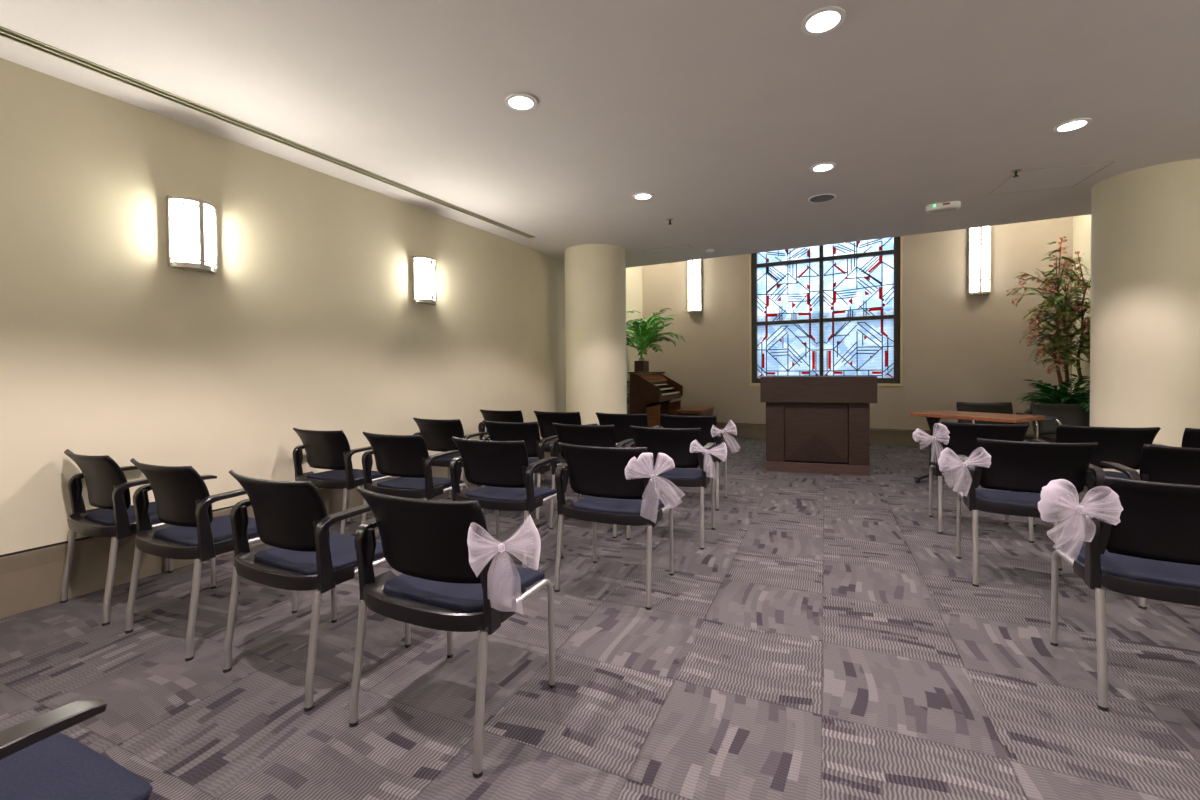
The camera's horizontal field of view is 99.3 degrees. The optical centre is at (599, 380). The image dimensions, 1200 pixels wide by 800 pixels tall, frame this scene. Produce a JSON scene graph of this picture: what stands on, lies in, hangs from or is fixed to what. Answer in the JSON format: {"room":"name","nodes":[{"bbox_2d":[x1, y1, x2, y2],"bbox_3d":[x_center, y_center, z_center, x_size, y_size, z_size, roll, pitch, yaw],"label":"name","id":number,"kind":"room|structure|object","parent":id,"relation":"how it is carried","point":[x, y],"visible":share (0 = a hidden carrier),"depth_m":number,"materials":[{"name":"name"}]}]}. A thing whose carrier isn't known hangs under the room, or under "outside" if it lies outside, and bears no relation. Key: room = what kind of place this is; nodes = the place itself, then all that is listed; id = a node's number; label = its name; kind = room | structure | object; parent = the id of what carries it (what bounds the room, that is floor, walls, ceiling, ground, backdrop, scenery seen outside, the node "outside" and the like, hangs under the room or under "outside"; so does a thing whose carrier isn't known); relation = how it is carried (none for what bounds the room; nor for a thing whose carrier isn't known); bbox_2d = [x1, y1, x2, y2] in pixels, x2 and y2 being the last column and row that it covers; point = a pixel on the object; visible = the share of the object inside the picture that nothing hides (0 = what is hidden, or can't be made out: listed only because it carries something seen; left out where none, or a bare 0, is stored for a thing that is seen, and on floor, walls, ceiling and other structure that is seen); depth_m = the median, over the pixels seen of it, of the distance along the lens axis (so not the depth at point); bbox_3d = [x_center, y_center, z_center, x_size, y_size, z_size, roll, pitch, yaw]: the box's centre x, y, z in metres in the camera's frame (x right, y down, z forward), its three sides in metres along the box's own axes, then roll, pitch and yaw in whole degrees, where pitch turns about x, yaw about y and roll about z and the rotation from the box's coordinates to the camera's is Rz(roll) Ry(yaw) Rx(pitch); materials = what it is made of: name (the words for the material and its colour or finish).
{"room":"house of worship","nodes":[
{"label":"house of worship","id":0,"kind":"room"},
{"bbox_2d":[0,58,565,554],"bbox_3d":[-2.575,-0.230,3.904,0.520,2.870,10.070,0,1,28],"label":"wall","id":1,"kind":"structure","parent":0,"point":[308,319],"depth_m":3.40,"materials":[{"name":"paint"}]},
{"bbox_2d":[166,195,217,273],"bbox_3d":[-2.565,-0.925,3.239,0.120,0.436,0.261,0,1,28],"label":"wall sconce","id":2,"kind":"object","parent":1,"relation":"attached to","point":[191,222],"visible":1,"depth_m":3.19,"materials":[{"name":"white glass"}]},
{"bbox_2d":[0,441,561,618],"bbox_3d":[-2.337,1.000,3.805,0.150,0.311,10.072,0,1,27],"label":"baseboard","id":3,"kind":"structure","parent":1,"relation":"attached to","point":[30,579],"depth_m":2.79,"materials":[{"name":"plastic"}]},
{"bbox_2d":[412,256,435,304],"bbox_3d":[-1.667,-0.968,4.920,0.120,0.436,0.261,0,1,28],"label":"wall sconce","id":4,"kind":"object","parent":1,"relation":"attached to","point":[423,267],"visible":1,"depth_m":4.85,"materials":[{"name":"white glass"}]},
{"bbox_2d":[564,244,626,444],"bbox_3d":[-0.053,-0.318,6.790,0.810,2.800,0.810,0,1,28],"label":"pillar","id":5,"kind":"structure","parent":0,"point":[595,274],"depth_m":6.43,"materials":[{"name":"paint"}]},
{"bbox_2d":[0,436,1199,799],"bbox_3d":[1.578,1.183,3.010,9.050,0.100,12.550,0,1,28],"label":"floor","id":6,"kind":"structure","parent":0,"point":[825,640],"depth_m":2.03,"materials":[{"name":"carpet"}]},
{"bbox_2d":[0,698,152,799],"bbox_3d":[-1.129,0.788,0.821,0.600,0.816,0.507,0,1,24],"label":"armchair","id":7,"kind":"object","parent":6,"relation":"on","point":[38,761],"visible":1,"depth_m":0.93,"materials":[{"name":"blue fabric"}]},
{"bbox_2d":[60,449,215,625],"bbox_3d":[-2.518,0.766,2.787,0.600,0.816,0.507,0,1,28],"label":"armchair","id":8,"kind":"object","parent":6,"relation":"on","point":[108,486],"visible":0.64,"depth_m":2.58,"materials":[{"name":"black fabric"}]},
{"bbox_2d":[125,458,296,660],"bbox_3d":[-1.874,0.766,2.473,0.600,0.816,0.507,0,1,27],"label":"armchair","id":9,"kind":"object","parent":6,"relation":"on","point":[183,500],"visible":0.72,"depth_m":2.27,"materials":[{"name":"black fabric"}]},
{"bbox_2d":[223,470,410,711],"bbox_3d":[-1.179,0.765,2.147,0.600,0.816,0.507,0,1,27],"label":"armchair","id":10,"kind":"object","parent":6,"relation":"on","point":[291,517],"visible":0.88,"depth_m":1.95,"materials":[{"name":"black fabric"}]},
{"bbox_2d":[293,428,392,533],"bbox_3d":[-1.909,0.743,3.797,0.600,0.816,0.507,0,1,25],"label":"armchair","id":11,"kind":"object","parent":6,"relation":"on","point":[330,450],"visible":0.87,"depth_m":3.60,"materials":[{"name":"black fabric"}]},
{"bbox_2d":[361,432,467,523],"bbox_3d":[-1.264,0.742,3.502,0.600,0.816,0.507,0,1,24],"label":"armchair","id":12,"kind":"object","parent":6,"relation":"on","point":[405,457],"visible":0.84,"depth_m":3.31,"materials":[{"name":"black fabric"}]},
{"bbox_2d":[413,418,487,498],"bbox_3d":[-1.315,0.724,4.562,0.600,0.816,0.507,0,1,25],"label":"armchair","id":13,"kind":"object","parent":6,"relation":"on","point":[437,435],"visible":0.41,"depth_m":4.37,"materials":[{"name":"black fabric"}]},
{"bbox_2d":[349,486,555,777],"bbox_3d":[-0.511,0.765,1.837,0.600,0.816,0.507,0,1,25],"label":"armchair","id":14,"kind":"object","parent":6,"relation":"on","point":[425,541],"visible":0.97,"depth_m":1.65,"materials":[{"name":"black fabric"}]},
{"bbox_2d":[467,515,540,576],"bbox_3d":[-0.280,0.540,1.499,0.213,0.293,0.090,-1,1,0],"label":"bow","id":15,"kind":"object","parent":14,"relation":"attached to","point":[469,540],"visible":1,"depth_m":1.49,"materials":[{"name":"white fabric"}]},
{"bbox_2d":[450,437,562,567],"bbox_3d":[-0.577,0.742,3.188,0.600,0.816,0.507,0,1,24],"label":"armchair","id":16,"kind":"object","parent":6,"relation":"on","point":[505,472],"visible":0.88,"depth_m":3.00,"materials":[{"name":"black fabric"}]},
{"bbox_2d":[478,409,543,486],"bbox_3d":[-0.953,0.705,5.506,0.600,0.816,0.507,0,1,24],"label":"armchair","id":17,"kind":"object","parent":6,"relation":"on","point":[488,415],"visible":0.12,"depth_m":5.31,"materials":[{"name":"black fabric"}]},
{"bbox_2d":[481,420,564,518],"bbox_3d":[-0.638,0.723,4.264,0.600,0.816,0.507,0,1,24],"label":"armchair","id":18,"kind":"object","parent":6,"relation":"on","point":[529,432],"visible":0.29,"depth_m":4.05,"materials":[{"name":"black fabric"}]},
{"bbox_2d":[533,411,597,481],"bbox_3d":[-0.345,0.704,5.238,0.600,0.816,0.507,0,1,24],"label":"armchair","id":19,"kind":"object","parent":6,"relation":"on","point":[545,419],"visible":0.2,"depth_m":5.06,"materials":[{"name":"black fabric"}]},
{"bbox_2d":[549,423,633,537],"bbox_3d":[-0.043,0.723,4.002,0.600,0.816,0.507,0,1,24],"label":"armchair","id":20,"kind":"object","parent":6,"relation":"on","point":[584,435],"visible":0.27,"depth_m":3.82,"materials":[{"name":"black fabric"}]},
{"bbox_2d":[554,442,673,609],"bbox_3d":[0.096,0.741,2.891,0.600,0.816,0.507,0,1,24],"label":"armchair","id":21,"kind":"object","parent":6,"relation":"on","point":[598,473],"visible":0.98,"depth_m":2.71,"materials":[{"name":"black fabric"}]},
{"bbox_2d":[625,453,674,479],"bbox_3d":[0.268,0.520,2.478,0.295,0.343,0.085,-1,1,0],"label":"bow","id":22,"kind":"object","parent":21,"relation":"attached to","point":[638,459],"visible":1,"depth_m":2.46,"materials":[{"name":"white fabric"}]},
{"bbox_2d":[596,412,661,491],"bbox_3d":[0.282,0.703,4.962,0.600,0.816,0.507,0,1,24],"label":"armchair","id":23,"kind":"object","parent":6,"relation":"on","point":[621,422],"visible":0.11,"depth_m":4.77,"materials":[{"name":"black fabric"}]},
{"bbox_2d":[626,310,640,402],"bbox_3d":[0.388,-0.071,8.622,0.586,2.235,0.819,0,1,24],"label":"palm","id":24,"kind":"object","parent":6,"relation":"on","point":[627,338],"visible":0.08,"depth_m":8.59,"materials":[{"name":"plant"}]},
{"bbox_2d":[628,372,682,426],"bbox_3d":[1.022,0.435,9.058,0.540,1.195,1.520,0,1,24],"label":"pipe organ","id":25,"kind":"object","parent":6,"relation":"on","point":[651,395],"visible":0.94,"depth_m":8.46,"materials":[{"name":"brown wood"}]},
{"bbox_2d":[628,372,664,373],"bbox_3d":[0.857,-0.148,9.118,0.190,0.028,1.520,0,1,24],"label":"shelf","id":26,"kind":"object","parent":25,"relation":"attached to","point":[628,372],"depth_m":8.61,"materials":[{"name":"brown wood"}]},
{"bbox_2d":[626,308,685,371],"bbox_3d":[0.833,-0.682,8.761,1.293,1.042,1.588,0,1,24],"label":"potted palm","id":27,"kind":"object","parent":25,"relation":"on","point":[639,366],"visible":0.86,"depth_m":8.67,"materials":[{"name":"plant"}]},
{"bbox_2d":[626,425,715,549],"bbox_3d":[0.533,0.722,3.747,0.600,0.816,0.507,0,1,23],"label":"armchair","id":28,"kind":"object","parent":6,"relation":"on","point":[675,443],"visible":0.7,"depth_m":3.54,"materials":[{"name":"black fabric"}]},
{"bbox_2d":[690,440,726,461],"bbox_3d":[0.709,0.511,3.333,0.243,0.259,0.075,-1,1,0],"label":"bow","id":29,"kind":"object","parent":28,"relation":"attached to","point":[694,440],"visible":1,"depth_m":3.32,"materials":[{"name":"white fabric"}]},
{"bbox_2d":[657,414,727,510],"bbox_3d":[0.861,0.702,4.706,0.600,0.816,0.507,0,1,24],"label":"armchair","id":30,"kind":"object","parent":6,"relation":"on","point":[705,423],"visible":0.41,"depth_m":4.49,"materials":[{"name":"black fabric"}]},
{"bbox_2d":[711,419,736,436],"bbox_3d":[1.059,0.467,4.289,0.251,0.288,0.079,-1,1,0],"label":"bow","id":31,"kind":"object","parent":30,"relation":"attached to","point":[730,419],"visible":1,"depth_m":4.28,"materials":[{"name":"white fabric"}]},
{"bbox_2d":[676,406,713,415],"bbox_3d":[1.677,0.754,8.907,0.420,0.550,1.120,0,1,24],"label":"bench","id":32,"kind":"object","parent":6,"relation":"on","point":[692,410],"visible":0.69,"depth_m":8.63,"materials":[{"name":"brown wood"}]},
{"bbox_2d":[760,376,876,475],"bbox_3d":[2.603,0.506,6.200,1.238,1.125,0.730,0,1,18],"label":"podium","id":33,"kind":"object","parent":6,"relation":"on","point":[815,424],"visible":1,"depth_m":5.89,"materials":[{"name":"brown wood"}]},
{"bbox_2d":[910,410,1045,491],"bbox_3d":[3.779,0.706,5.148,0.616,0.740,0.940,-1,1,-29],"label":"folding table","id":34,"kind":"object","parent":6,"relation":"on","point":[932,417],"visible":0.53,"depth_m":5.13,"materials":[{"name":"brown wood"}]},
{"bbox_2d":[929,421,1033,542],"bbox_3d":[2.817,0.700,3.822,0.600,0.816,0.507,0,1,24],"label":"armchair","id":35,"kind":"object","parent":6,"relation":"on","point":[963,436],"visible":0.42,"depth_m":3.69,"materials":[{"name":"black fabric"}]},
{"bbox_2d":[913,423,949,461],"bbox_3d":[2.385,0.451,3.673,0.254,0.296,0.086,-1,1,0],"label":"bow","id":36,"kind":"object","parent":35,"relation":"attached to","point":[928,437],"visible":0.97,"depth_m":3.66,"materials":[{"name":"white fabric"}]},
{"bbox_2d":[956,402,1038,463],"bbox_3d":[4.676,0.660,6.054,0.650,0.785,0.669,0,1,18],"label":"leather armchair","id":37,"kind":"object","parent":6,"relation":"on","point":[985,407],"visible":0.3,"depth_m":6.27,"materials":[{"name":"black"}]},
{"bbox_2d":[955,438,1104,586],"bbox_3d":[2.404,0.719,2.911,0.600,0.816,0.507,0,1,24],"label":"armchair","id":38,"kind":"object","parent":6,"relation":"on","point":[1020,467],"visible":0.78,"depth_m":2.75,"materials":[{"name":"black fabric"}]},
{"bbox_2d":[938,447,990,495],"bbox_3d":[1.978,0.494,2.769,0.268,0.269,0.087,-1,1,0],"label":"bow","id":39,"kind":"object","parent":38,"relation":"attached to","point":[957,461],"visible":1,"depth_m":2.76,"materials":[{"name":"white fabric"}]},
{"bbox_2d":[1006,236,1090,441],"bbox_3d":[5.751,-0.377,6.394,1.061,2.827,0.747,-1,1,-13],"label":"flowering tree","id":40,"kind":"object","parent":6,"relation":"on","point":[1061,352],"visible":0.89,"depth_m":6.41,"materials":[{"name":"green plant"}]},
{"bbox_2d":[1016,374,1089,442],"bbox_3d":[5.643,0.475,6.263,0.872,1.129,1.282,0,1,24],"label":"potted fern","id":41,"kind":"object","parent":6,"relation":"on","point":[1050,394],"visible":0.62,"depth_m":6.11,"materials":[{"name":"green plant"}]},
{"bbox_2d":[1030,404,1089,441],"bbox_3d":[5.213,0.663,5.570,0.650,0.785,0.669,0,1,15],"label":"leather armchair","id":42,"kind":"object","parent":6,"relation":"on","point":[1061,414],"visible":0.35,"depth_m":5.79,"materials":[{"name":"black leather"}]},
{"bbox_2d":[1032,424,1160,544],"bbox_3d":[3.426,0.699,3.554,0.600,0.816,0.507,0,1,24],"label":"armchair","id":43,"kind":"object","parent":6,"relation":"on","point":[1121,445],"visible":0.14,"depth_m":3.36,"materials":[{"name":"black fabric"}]},
{"bbox_2d":[1050,476,1199,711],"bbox_3d":[2.098,0.740,1.888,0.600,0.816,0.507,0,1,24],"label":"armchair","id":44,"kind":"object","parent":6,"relation":"on","point":[1153,552],"visible":0.95,"depth_m":1.79,"materials":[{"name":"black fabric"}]},
{"bbox_2d":[1038,479,1122,555],"bbox_3d":[1.655,0.480,1.763,0.246,0.283,0.098,-1,1,0],"label":"bow","id":45,"kind":"object","parent":44,"relation":"attached to","point":[1073,505],"visible":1,"depth_m":1.75,"materials":[{"name":"white fabric"}]},
{"bbox_2d":[1100,444,1199,608],"bbox_3d":[3.032,0.719,2.635,0.600,0.816,0.507,0,1,24],"label":"armchair","id":46,"kind":"object","parent":6,"relation":"on","point":[1162,464],"visible":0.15,"depth_m":2.52,"materials":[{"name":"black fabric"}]},
{"bbox_2d":[1152,428,1199,447],"bbox_3d":[4.002,0.698,3.299,0.600,0.816,0.507,0,1,24],"label":"armchair","id":47,"kind":"object","parent":6,"relation":"on","point":[1191,436],"visible":0.03,"depth_m":3.21,"materials":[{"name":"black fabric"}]},
{"bbox_2d":[0,0,1199,267],"bbox_3d":[0.987,-1.718,1.901,9.050,0.150,9.950,0,1,28],"label":"ceiling","id":48,"kind":"structure","parent":0,"point":[722,112],"depth_m":2.97,"materials":[{"name":"paint"}]},
{"bbox_2d":[0,26,534,237],"bbox_3d":[-2.619,-1.645,2.632,0.096,0.054,7.742,0,1,28],"label":"ceiling vent","id":49,"kind":"object","parent":48,"relation":"in","point":[15,35],"visible":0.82,"depth_m":3.10,"materials":[{"name":"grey metal"}]},
{"bbox_2d":[505,93,536,110],"bbox_3d":[-0.467,-1.644,3.013,0.187,0.008,0.187,0,1,24],"label":"recessed light","id":50,"kind":"object","parent":48,"relation":"in","point":[518,101],"visible":1,"depth_m":3.01,"materials":[{"name":"white plastic"}]},
{"bbox_2d":[633,192,652,199],"bbox_3d":[0.392,-1.680,4.645,0.187,0.008,0.187,0,1,24],"label":"recessed light","id":51,"kind":"object","parent":48,"relation":"in","point":[644,195],"visible":1,"depth_m":4.64,"materials":[{"name":"white plastic"}]},
{"bbox_2d":[808,193,835,202],"bbox_3d":[2.066,-1.699,4.746,0.240,0.006,0.240,0,1,24],"label":"ceiling speaker","id":52,"kind":"object","parent":48,"relation":"attached to","point":[820,198],"visible":1,"depth_m":4.74,"materials":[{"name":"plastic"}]},
{"bbox_2d":[810,195,833,201],"bbox_3d":[2.066,-1.699,4.746,0.212,0.004,0.212,0,1,24],"label":"grille","id":53,"kind":"object","parent":52,"relation":"attached to","point":[817,198],"depth_m":4.74,"materials":[{"name":"grey metal"}]},
{"bbox_2d":[810,162,835,172],"bbox_3d":[1.757,-1.681,4.019,0.187,0.008,0.187,0,1,24],"label":"recessed light","id":54,"kind":"object","parent":48,"relation":"in","point":[826,166],"visible":1,"depth_m":4.02,"materials":[{"name":"white plastic"}]},
{"bbox_2d":[801,6,845,35],"bbox_3d":[1.021,-1.645,2.334,0.187,0.008,0.187,0,1,24],"label":"recessed light","id":55,"kind":"object","parent":48,"relation":"in","point":[824,20],"visible":1,"depth_m":2.33,"materials":[{"name":"white plastic"}]},
{"bbox_2d":[926,201,960,212],"bbox_3d":[3.328,-1.684,4.948,0.280,0.065,0.135,0,1,27],"label":"emergency light","id":56,"kind":"object","parent":48,"relation":"attached to","point":[952,205],"visible":1,"depth_m":4.91,"materials":[{"name":"white plastic"}]},
{"bbox_2d":[1011,169,1021,177],"bbox_3d":[3.367,-1.678,4.128,0.070,0.048,0.070,0,1,24],"label":"sprinkler head","id":57,"kind":"object","parent":48,"relation":"attached to","point":[1015,171],"visible":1,"depth_m":4.12},
{"bbox_2d":[988,161,1114,194],"bbox_3d":[3.785,-1.708,4.330,0.636,0.004,0.570,0,1,18],"label":"access panel","id":58,"kind":"object","parent":48,"relation":"attached to","point":[1060,177],"visible":0.98,"depth_m":4.30,"materials":[{"name":"paint"}]},
{"bbox_2d":[1053,118,1091,132],"bbox_3d":[3.110,-1.682,3.361,0.187,0.008,0.187,0,1,24],"label":"recessed light","id":59,"kind":"object","parent":48,"relation":"in","point":[1075,124],"visible":1,"depth_m":3.36,"materials":[{"name":"white plastic"}]},
{"bbox_2d":[626,266,642,413],"bbox_3d":[0.318,-1.016,9.343,0.201,4.100,2.280,0,1,28],"label":"wall","id":60,"kind":"structure","parent":0,"point":[634,300],"depth_m":9.69,"materials":[{"name":"paint"}]},
{"bbox_2d":[634,361,648,371],"bbox_3d":[0.716,-0.249,8.763,0.170,0.185,0.280,0,1,24],"label":"basket","id":61,"kind":"object","parent":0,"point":[639,366],"depth_m":8.64,"materials":[{"name":"wicker"}]},
{"bbox_2d":[642,217,1072,435],"bbox_3d":[3.749,-1.036,8.690,6.470,4.100,0.200,0,1,28],"label":"wall","id":62,"kind":"structure","parent":0,"point":[958,346],"depth_m":7.88,"materials":[{"name":"paint"}]},
{"bbox_2d":[687,259,701,312],"bbox_3d":[1.753,-1.910,9.547,0.266,1.246,0.130,0,1,28],"label":"wall sconce","id":63,"kind":"object","parent":62,"relation":"attached to","point":[694,278],"visible":0.76,"depth_m":9.51,"materials":[{"name":"white glass"}]},
{"bbox_2d":[751,236,899,382],"bbox_3d":[3.759,-1.348,8.655,2.300,2.775,0.120,0,1,28],"label":"window","id":64,"kind":"structure","parent":62,"relation":"in","point":[821,259],"depth_m":8.61,"materials":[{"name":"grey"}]},
{"bbox_2d":[749,236,902,385],"bbox_3d":[3.724,-1.324,8.588,2.360,2.820,0.032,0,1,28],"label":"trim","id":65,"kind":"structure","parent":62,"relation":"attached to","point":[901,237],"depth_m":8.05,"materials":[{"name":"beige"}]},
{"bbox_2d":[716,422,1047,446],"bbox_3d":[3.712,0.893,8.621,6.470,0.246,0.036,0,1,28],"label":"baseboard","id":66,"kind":"structure","parent":62,"relation":"attached to","point":[877,436],"depth_m":8.19,"materials":[{"name":"plastic"}]},
{"bbox_2d":[968,226,990,294],"bbox_3d":[5.590,-1.904,7.498,0.266,1.256,0.130,0,1,28],"label":"wall sconce","id":67,"kind":"object","parent":62,"relation":"attached to","point":[979,268],"visible":0.8,"depth_m":7.47,"materials":[{"name":"white glass"}]},
{"bbox_2d":[1072,214,1090,400],"bbox_3d":[6.173,-1.014,6.149,0.200,4.100,2.400,0,1,28],"label":"wall","id":68,"kind":"structure","parent":0,"point":[1081,224],"depth_m":6.71,"materials":[{"name":"paint"}]},
{"bbox_2d":[1089,159,1199,501],"bbox_3d":[4.704,-0.318,4.330,0.780,2.800,0.780,0,1,28],"label":"pillar","id":69,"kind":"structure","parent":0,"point":[1145,316],"depth_m":4.09,"materials":[{"name":"paint"}]},
{"label":"outside","id":70,"kind":"structure","parent":0,"visible":0},
{"bbox_2d":[758,308,893,377],"bbox_3d":[5.727,0.104,12.852,14.000,3.640,0.440,0,1,28],"label":"neighbouring building","id":71,"kind":"structure","parent":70,"point":[875,363],"depth_m":12.64,"materials":[{"name":"blue glass"}]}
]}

